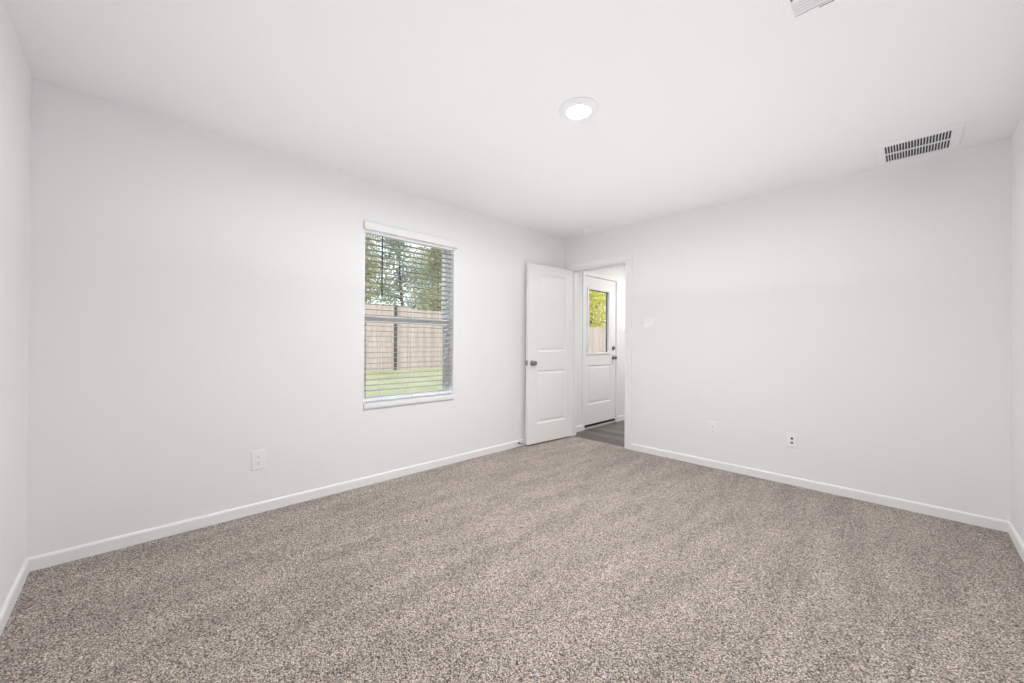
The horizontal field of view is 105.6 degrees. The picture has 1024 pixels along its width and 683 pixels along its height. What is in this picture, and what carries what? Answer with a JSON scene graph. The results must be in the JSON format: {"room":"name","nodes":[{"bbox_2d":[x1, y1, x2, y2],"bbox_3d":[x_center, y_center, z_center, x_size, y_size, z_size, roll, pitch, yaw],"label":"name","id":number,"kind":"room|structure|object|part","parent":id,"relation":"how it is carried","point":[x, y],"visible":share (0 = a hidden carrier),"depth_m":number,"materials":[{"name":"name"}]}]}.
{"room":"empty bedroom","nodes":[
{"label":"empty bedroom","id":0,"kind":"room"},
{"bbox_2d":[0,0,31,609],"bbox_3d":[-1.214,-0.092,0.637,0.115,2.660,3.475,1,0,-44],"label":"wall","id":1,"kind":"structure","parent":0,"point":[15,75],"depth_m":1.66,"materials":[{"name":"white paint"}]},
{"bbox_2d":[0,558,29,636],"bbox_3d":[-1.177,1.108,0.676,0.012,0.076,3.475,1,0,-44],"label":"baseboard","id":2,"kind":"structure","parent":1,"relation":"attached to","point":[12,597],"depth_m":1.67,"materials":[{"name":"white paint"}]},
{"bbox_2d":[26,78,625,557],"bbox_3d":[0.262,-0.063,4.612,7.779,2.660,0.155,1,0,-44],"label":"wall","id":3,"kind":"structure","parent":0,"point":[196,296],"depth_m":2.44,"materials":[{"name":"white paint"}]},
{"bbox_2d":[251,449,265,470],"bbox_3d":[-1.691,0.790,2.594,0.080,0.127,0.010,1,0,-44],"label":"wall outlet","id":4,"kind":"object","parent":3,"relation":"attached to","point":[258,457],"visible":1,"depth_m":2.59,"materials":[{"name":"white plastic"}]},
{"bbox_2d":[28,439,524,571],"bbox_3d":[-0.870,1.123,3.394,4.249,0.076,0.012,1,0,-44],"label":"baseboard","id":5,"kind":"structure","parent":3,"relation":"attached to","point":[53,558],"depth_m":2.48,"materials":[{"name":"white paint"}]},
{"bbox_2d":[363,248,454,408],"bbox_3d":[-0.912,-0.203,3.451,0.875,1.488,0.166,1,0,-44],"label":"window","id":6,"kind":"structure","parent":3,"relation":"in","point":[448,334],"depth_m":3.71,"materials":[{"name":"white plastic"}]},
{"bbox_3d":[-0.939,0.141,3.474,0.835,0.708,0.026,1,0,-44],"label":"sash","id":7,"kind":"part","parent":6,"relation":"part of","materials":[{"name":"white plastic"}]},
{"bbox_3d":[-0.953,-0.539,3.496,0.835,0.764,0.024,1,0,-44],"label":"sash","id":8,"kind":"part","parent":6,"relation":"part of","materials":[{"name":"clear glass"}]},
{"bbox_3d":[-0.894,0.519,3.424,0.874,0.043,0.099,1,0,-44],"label":"sill","id":9,"kind":"part","parent":6,"relation":"part of","materials":[{"name":"white paint"}]},
{"bbox_2d":[364,220,457,401],"bbox_3d":[-0.875,-0.236,3.421,0.906,1.450,0.095,1,0,-44],"label":"blind","id":10,"kind":"object","parent":6,"relation":"attached to","point":[372,228],"visible":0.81,"depth_m":3.38,"materials":[{"name":"white plastic"}]},
{"bbox_3d":[-1.096,-0.203,3.235,0.002,1.346,0.055,1,0,-44],"label":"ladder cord","id":11,"kind":"part","parent":10,"relation":"part of","materials":[{"name":"white fabric"}]},
{"bbox_3d":[-0.899,0.478,3.429,0.861,0.022,0.048,1,0,-44],"label":"rail","id":12,"kind":"part","parent":10,"relation":"part of","materials":[{"name":"white plastic"}]},
{"bbox_3d":[-0.884,-0.906,3.431,0.863,0.070,0.056,1,0,-44],"label":"head rail","id":13,"kind":"part","parent":10,"relation":"part of","materials":[{"name":"white plastic"}]},
{"bbox_3d":[-0.894,-0.200,3.432,0.002,1.346,0.055,1,0,-44],"label":"ladder cord","id":14,"kind":"part","parent":10,"relation":"part of","materials":[{"name":"white fabric"}]},
{"bbox_3d":[-0.691,-0.198,3.629,0.002,1.346,0.055,1,0,-44],"label":"ladder cord","id":15,"kind":"part","parent":10,"relation":"part of","materials":[{"name":"white fabric"}]},
{"bbox_3d":[-0.947,-0.223,3.486,0.875,1.448,0.068,1,0,-44],"label":"frame","id":16,"kind":"part","parent":6,"relation":"part of","materials":[{"name":"white plastic"}]},
{"bbox_2d":[514,407,518,419],"bbox_3d":[0.053,0.796,4.295,0.080,0.127,0.010,1,0,-44],"label":"wall outlet","id":17,"kind":"object","parent":3,"relation":"attached to","point":[516,410],"visible":1,"depth_m":4.29,"materials":[{"name":"white plastic"}]},
{"bbox_2d":[525,262,572,444],"bbox_3d":[0.450,0.138,4.558,0.758,2.027,0.168,1,0,-40],"label":"door","id":18,"kind":"structure","parent":3,"relation":"in","point":[549,290],"depth_m":4.52,"materials":[{"name":"white paint"}]},
{"bbox_3d":[0.245,0.240,4.321,0.065,0.065,0.066,1,0,-40],"label":"knob","id":19,"kind":"part","parent":18,"relation":"part of","materials":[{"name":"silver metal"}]},
{"bbox_2d":[576,425,581,431],"bbox_3d":[0.829,1.143,5.051,0.268,0.076,0.012,1,0,-44],"label":"baseboard","id":20,"kind":"structure","parent":3,"relation":"attached to","point":[578,428],"depth_m":5.10,"materials":[{"name":"white paint"}]},
{"bbox_2d":[582,271,618,430],"bbox_3d":[1.210,0.122,5.516,0.903,2.127,0.146,1,0,-44],"label":"door frame","id":21,"kind":"structure","parent":3,"relation":"attached to","point":[585,273],"depth_m":5.51,"materials":[{"name":"white paint"}]},
{"bbox_2d":[585,276,616,429],"bbox_3d":[1.219,0.151,5.506,0.810,2.070,0.206,1,0,-44],"label":"door","id":22,"kind":"structure","parent":3,"relation":"in","point":[599,366],"depth_m":5.51,"materials":[{"name":"white paint"}]},
{"bbox_2d":[618,415,624,421],"bbox_3d":[2.294,1.160,6.481,2.008,0.076,0.012,1,0,-44],"label":"baseboard","id":23,"kind":"structure","parent":3,"relation":"attached to","point":[622,417],"depth_m":5.84,"materials":[{"name":"white paint"}]},
{"bbox_2d":[0,420,1023,682],"bbox_3d":[1.520,1.210,3.307,7.549,0.080,3.475,1,0,-44],"label":"floor","id":24,"kind":"structure","parent":0,"point":[569,559],"depth_m":1.80,"materials":[{"name":"carpet"}]},
{"bbox_2d":[3,0,1023,240],"bbox_3d":[0.344,-1.334,2.180,4.479,0.100,3.745,1,0,-44],"label":"ceiling","id":25,"kind":"structure","parent":0,"point":[703,104],"depth_m":1.94,"materials":[{"name":"white paint"}]},
{"bbox_2d":[559,97,598,121],"bbox_3d":[0.368,-1.276,2.149,0.220,0.016,0.220,1,0,-44],"label":"recessed light","id":26,"kind":"object","parent":25,"relation":"in","point":[577,109],"visible":1,"depth_m":2.13,"materials":[{"name":"white plastic"}]},
{"bbox_2d":[582,228,591,232],"bbox_3d":[0.849,-1.252,4.396,0.114,0.036,0.114,1,0,-44],"label":"smoke detector","id":27,"kind":"object","parent":25,"relation":"attached to","point":[584,230],"visible":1,"depth_m":4.36,"materials":[{"name":"white plastic"}]},
{"bbox_2d":[778,0,837,24],"bbox_3d":[1.116,-1.271,1.322,0.342,0.022,0.362,1,0,-44],"label":"ceiling vent","id":28,"kind":"object","parent":25,"relation":"in","point":[792,10],"visible":1,"depth_m":1.48,"materials":[{"name":"white plastic"}]},
{"bbox_3d":[1.116,-1.275,1.322,0.268,0.004,0.294,1,0,-44],"label":"louver panel","id":29,"kind":"part","parent":28,"relation":"part of","materials":[{"name":"white plastic"}]},
{"bbox_2d":[873,121,966,165],"bbox_3d":[2.621,-1.260,2.518,0.400,0.012,0.398,1,0,-44],"label":"ceiling vent","id":30,"kind":"object","parent":25,"relation":"in","point":[949,137],"visible":1,"depth_m":2.49,"materials":[{"name":"white plastic"}]},
{"bbox_3d":[2.621,-1.257,2.518,0.296,0.005,0.298,1,0,-44],"label":"louver panel","id":31,"kind":"part","parent":30,"relation":"part of","materials":[{"name":"white plastic"}]},
{"bbox_2d":[565,138,1010,520],"bbox_3d":[1.910,-0.055,3.684,0.115,2.660,3.475,1,0,-44],"label":"wall","id":32,"kind":"structure","parent":0,"point":[864,317],"depth_m":2.95,"materials":[{"name":"white paint"}]},
{"bbox_2d":[566,254,631,449],"bbox_3d":[1.030,0.116,4.583,0.148,2.129,0.896,1,0,-44],"label":"door frame","id":33,"kind":"structure","parent":32,"relation":"attached to","point":[627,258],"depth_m":4.28,"materials":[{"name":"white paint"}]},
{"bbox_3d":[0.991,-0.918,4.542,0.016,0.062,0.896,1,0,-44],"label":"casing","id":34,"kind":"part","parent":33,"relation":"part of","materials":[{"name":"white paint"}]},
{"bbox_3d":[1.275,0.116,4.239,0.016,2.129,0.062,1,0,-44],"label":"casing","id":35,"kind":"part","parent":33,"relation":"part of","materials":[{"name":"white paint"}]},
{"bbox_2d":[644,318,654,329],"bbox_3d":[1.438,-0.186,4.074,0.018,0.121,0.124,1,0,-44],"label":"light switch","id":36,"kind":"object","parent":32,"relation":"attached to","point":[649,323],"visible":1,"depth_m":4.07,"materials":[{"name":"white plastic"}]},
{"bbox_2d":[708,421,717,435],"bbox_3d":[1.873,0.812,3.623,0.010,0.127,0.080,1,0,-44],"label":"wall outlet","id":37,"kind":"object","parent":32,"relation":"attached to","point":[712,426],"visible":1,"depth_m":3.62,"materials":[{"name":"white plastic"}]},
{"bbox_2d":[786,433,797,447],"bbox_3d":[2.293,0.812,3.185,0.019,0.117,0.076,1,0,-44],"label":"outlet","id":38,"kind":"object","parent":32,"relation":"attached to","point":[791,439],"visible":1,"depth_m":3.19,"materials":[{"name":"white plastic"}]},
{"bbox_2d":[631,443,1009,531],"bbox_3d":[2.180,1.145,3.301,0.012,0.076,2.545,1,0,-44],"label":"baseboard","id":39,"kind":"structure","parent":32,"relation":"attached to","point":[959,516],"depth_m":2.94,"materials":[{"name":"white paint"}]},
{"bbox_2d":[1011,113,1023,543],"bbox_3d":[1.602,-0.070,0.875,4.479,2.660,0.115,1,0,-44],"label":"wall","id":40,"kind":"structure","parent":0,"point":[1017,139],"depth_m":2.25,"materials":[{"name":"white paint"}]},
{"bbox_2d":[1008,521,1023,561],"bbox_3d":[1.548,1.129,0.916,4.249,0.076,0.012,1,0,-44],"label":"baseboard","id":41,"kind":"structure","parent":40,"relation":"attached to","point":[1012,532],"depth_m":2.21,"materials":[{"name":"white paint"}]},
{"label":"outside","id":42,"kind":"structure","parent":0,"visible":0},
{"bbox_2d":[366,368,441,396],"bbox_3d":[-6.867,1.775,31.192,54.000,1.781,47.845,1,0,-44],"label":"ground","id":43,"kind":"structure","parent":42,"point":[435,372],"depth_m":9.39,"materials":[{"name":"green plant"}]},
{"bbox_2d":[365,235,385,302],"bbox_3d":[-9.563,-3.716,24.512,4.670,9.765,6.166,1,0,-44],"label":"tree","id":44,"kind":"object","parent":43,"relation":"on","point":[371,236],"visible":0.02,"depth_m":24.14,"materials":[{"name":"green plant"}]},
{"bbox_2d":[365,234,401,304],"bbox_3d":[-5.854,-2.077,13.197,3.940,6.002,3.703,0,0,-3],"label":"tree","id":45,"kind":"object","parent":43,"relation":"on","point":[371,242],"visible":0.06,"depth_m":13.36,"materials":[{"name":"green plant"}]},
{"bbox_2d":[365,236,438,309],"bbox_3d":[-5.848,-2.611,20.124,4.487,7.912,4.459,1,0,-44],"label":"tree","id":46,"kind":"object","parent":43,"relation":"on","point":[389,292],"visible":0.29,"depth_m":20.05,"materials":[{"name":"green plant"}]},
{"bbox_2d":[399,245,439,309],"bbox_3d":[-9.768,-4.842,45.751,8.060,14.751,7.544,1,0,-21],"label":"tree","id":47,"kind":"object","parent":43,"relation":"on","point":[413,245],"visible":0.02,"depth_m":45.80,"materials":[{"name":"green plant"}]},
{"bbox_2d":[400,246,439,309],"bbox_3d":[-8.296,-4.090,36.767,6.738,11.490,5.998,1,0,-44],"label":"tree","id":48,"kind":"object","parent":43,"relation":"on","point":[417,285],"visible":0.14,"depth_m":36.42,"materials":[{"name":"green plant"}]},
{"bbox_2d":[403,251,439,310],"bbox_3d":[-5.965,-3.696,29.412,5.546,9.989,5.804,1,0,-44],"label":"tree","id":49,"kind":"object","parent":43,"relation":"on","point":[425,251],"visible":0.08,"depth_m":29.46,"materials":[{"name":"green plant"}]},
{"bbox_2d":[410,246,441,310],"bbox_3d":[-2.464,-1.761,16.459,3.829,6.581,4.164,0,0,-7],"label":"tree","id":50,"kind":"object","parent":43,"relation":"on","point":[432,249],"visible":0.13,"depth_m":16.07,"materials":[{"name":"green plant"}]},
{"bbox_2d":[365,303,604,370],"bbox_3d":[-0.822,0.256,13.901,31.530,2.599,0.115,1,0,-44],"label":"fence","id":51,"kind":"object","parent":43,"relation":"on","point":[404,340],"visible":0.12,"depth_m":11.64,"materials":[{"name":"brown wood"}]},
{"bbox_3d":[-4.303,-0.118,10.543,2.420,1.917,0.058,1,0,-44],"label":"board panel","id":52,"kind":"part","parent":51,"relation":"part of","materials":[{"name":"beige wood"}]},
{"bbox_3d":[-3.397,-0.072,11.347,0.070,2.005,0.056,1,0,-44],"label":"post","id":53,"kind":"part","parent":51,"relation":"part of","materials":[{"name":"brown wood"}]},
{"bbox_3d":[-3.255,-0.106,11.566,0.510,1.917,0.058,1,0,-44],"label":"board panel","id":54,"kind":"part","parent":51,"relation":"part of","materials":[{"name":"beige wood"}]},
{"bbox_3d":[-2.389,-0.052,12.411,1.910,1.830,0.058,1,0,-44],"label":"board panel","id":55,"kind":"part","parent":51,"relation":"part of","materials":[{"name":"beige wood"}]},
{"bbox_3d":[4.355,0.291,18.991,2.420,1.972,0.058,1,0,-44],"label":"board panel","id":56,"kind":"part","parent":51,"relation":"part of","materials":[{"name":"beige wood"}]},
{"bbox_2d":[589,290,605,327],"bbox_3d":[4.653,-1.739,23.064,4.602,6.470,5.572,0,0,22],"label":"tree","id":57,"kind":"object","parent":43,"relation":"on","point":[596,298],"visible":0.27,"depth_m":22.32,"materials":[{"name":"green plant"}]}
]}

